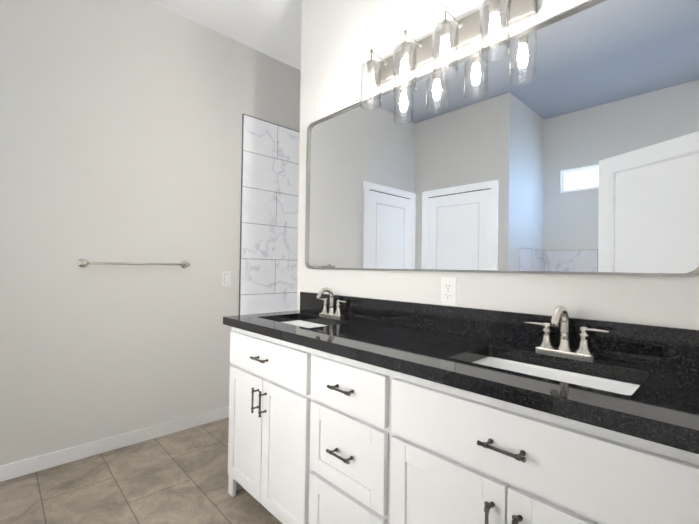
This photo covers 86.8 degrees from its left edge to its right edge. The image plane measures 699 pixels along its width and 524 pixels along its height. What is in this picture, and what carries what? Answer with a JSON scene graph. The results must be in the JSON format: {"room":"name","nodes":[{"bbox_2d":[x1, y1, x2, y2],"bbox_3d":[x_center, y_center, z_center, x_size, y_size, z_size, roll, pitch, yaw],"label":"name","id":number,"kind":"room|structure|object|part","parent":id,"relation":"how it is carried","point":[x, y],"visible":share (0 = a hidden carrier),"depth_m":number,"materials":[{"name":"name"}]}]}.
{"room":"bathroom","nodes":[
{"label":"bathroom","id":0,"kind":"room"},
{"bbox_2d":[0,417,281,523],"bbox_3d":[-0.307,1.238,0.673,4.720,0.100,4.398,2,-1,-44],"label":"floor","id":1,"kind":"structure","parent":0,"point":[180,477],"depth_m":1.94,"materials":[{"name":"tile"}]},
{"bbox_2d":[223,323,698,523],"bbox_3d":[0.176,0.768,1.400,0.532,0.875,1.878,2,-1,-44],"label":"bathroom vanity","id":2,"kind":"object","parent":1,"relation":"on","point":[350,410],"depth_m":1.06,"materials":[{"name":"painted wood"},{"name":"black granite"}]},
{"bbox_2d":[223,311,698,446],"bbox_3d":[0.180,0.311,1.424,0.513,0.040,1.906,2,-1,-44],"label":"countertop","id":3,"kind":"structure","parent":2,"relation":"on","point":[664,401],"depth_m":1.03,"materials":[{"name":"black stone"}]},
{"bbox_2d":[283,319,322,326],"bbox_3d":[-0.236,0.401,1.869,0.303,0.164,0.475,2,-1,-44],"label":"sink","id":4,"kind":"object","parent":3,"relation":"in","point":[302,322],"depth_m":2.06,"materials":[{"name":"white ceramic"}]},
{"bbox_2d":[315,287,350,318],"bbox_3d":[-0.124,0.215,1.977,0.135,0.159,0.240,2,-1,-44],"label":"faucet","id":5,"kind":"object","parent":3,"relation":"on","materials":[{"name":"silver metal"}]},
{"bbox_2d":[475,351,634,390],"bbox_3d":[0.548,0.401,1.049,0.303,0.164,0.475,2,-1,-44],"label":"sink","id":6,"kind":"object","parent":3,"relation":"in","point":[596,378],"depth_m":1.14,"materials":[{"name":"white ceramic"}]},
{"bbox_2d":[523,305,610,358],"bbox_3d":[0.660,0.214,1.156,0.135,0.159,0.240,2,-1,-44],"label":"faucet","id":7,"kind":"object","parent":3,"relation":"on","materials":[{"name":"silver metal"}]},
{"bbox_2d":[0,0,300,465],"bbox_3d":[-1.385,-0.286,2.547,3.653,2.971,0.100,2,-1,-44],"label":"wall","id":8,"kind":"structure","parent":0,"point":[120,130],"depth_m":2.37,"materials":[{"name":"white paint"}]},
{"bbox_2d":[0,406,228,481],"bbox_3d":[-1.433,1.155,2.422,1.464,0.085,0.013,2,-1,-44],"label":"baseboard","id":9,"kind":"structure","parent":8,"relation":"attached to","point":[39,463],"depth_m":2.32,"materials":[{"name":"white wood"}]},
{"bbox_2d":[77,259,189,268],"bbox_3d":[-1.378,0.013,2.427,0.655,0.056,0.082,2,-1,-44],"label":"towel rail","id":10,"kind":"object","parent":8,"relation":"attached to","point":[82,263],"visible":1,"depth_m":2.34,"materials":[{"name":"silver metal"}]},
{"bbox_2d":[222,271,230,285],"bbox_3d":[-0.958,0.128,2.878,0.070,0.115,0.009,2,-1,-44],"label":"light switch","id":11,"kind":"object","parent":8,"relation":"attached to","point":[226,278],"visible":1,"depth_m":2.87,"materials":[{"name":"white plastic"}]},
{"bbox_2d":[149,0,301,70],"bbox_3d":[-0.262,-1.832,0.718,4.720,0.100,4.398,2,-1,-44],"label":"ceiling","id":12,"kind":"structure","parent":0,"point":[271,28],"depth_m":2.70,"materials":[{"name":"paint"}]},
{"bbox_2d":[297,0,698,329],"bbox_3d":[0.824,-0.262,2.010,1.200,2.971,2.069,2,-1,-44],"label":"wall","id":13,"kind":"structure","parent":0,"point":[340,39],"depth_m":1.70,"materials":[{"name":"white paint"}]},
{"bbox_2d":[360,0,536,109],"bbox_3d":[0.334,-0.860,1.537,0.184,0.270,0.780,2,-1,-44],"label":"sconce","id":14,"kind":"object","parent":13,"relation":"attached to","point":[492,19],"visible":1,"depth_m":1.47,"materials":[{"name":"silver metal"}]},
{"bbox_3d":[0.338,-0.927,1.540,0.128,0.130,0.629,2,-1,-44],"label":"arm","id":15,"kind":"part","parent":14,"relation":"part of"},
{"bbox_2d":[441,277,456,305],"bbox_3d":[0.415,0.122,1.551,0.008,0.115,0.070,2,-1,-44],"label":"electrical outlet","id":16,"kind":"object","parent":13,"relation":"attached to","point":[448,290],"visible":1,"depth_m":1.55,"materials":[{"name":"white plastic"}]},
{"bbox_2d":[305,0,698,276],"bbox_3d":[0.349,-0.398,1.623,0.025,0.878,1.755,2,-1,-44],"label":"mirror","id":17,"kind":"object","parent":13,"relation":"attached to","point":[565,142],"visible":0.98,"depth_m":1.30,"materials":[{"name":"grey mirror"}]},
{"bbox_2d":[299,292,698,370],"bbox_3d":[0.359,0.240,1.595,0.020,0.113,1.906,2,-1,-44],"label":"backsplash","id":18,"kind":"structure","parent":0,"relation":"attached to","point":[660,346],"depth_m":1.33,"materials":[{"name":"black stone"}]},
{"bbox_3d":[0.221,-0.249,3.438,0.100,2.971,0.829,2,-1,-44],"label":"wall","id":19,"kind":"structure","parent":0,"visible":0},
{"bbox_2d":[239,114,299,314],"bbox_3d":[-0.488,0.022,3.324,1.070,2.405,0.014,2,-1,-44],"label":"shower wall tile","id":20,"kind":"structure","parent":19,"relation":"attached to","point":[269,220],"depth_m":3.11,"materials":[{"name":"tile"}]}
]}

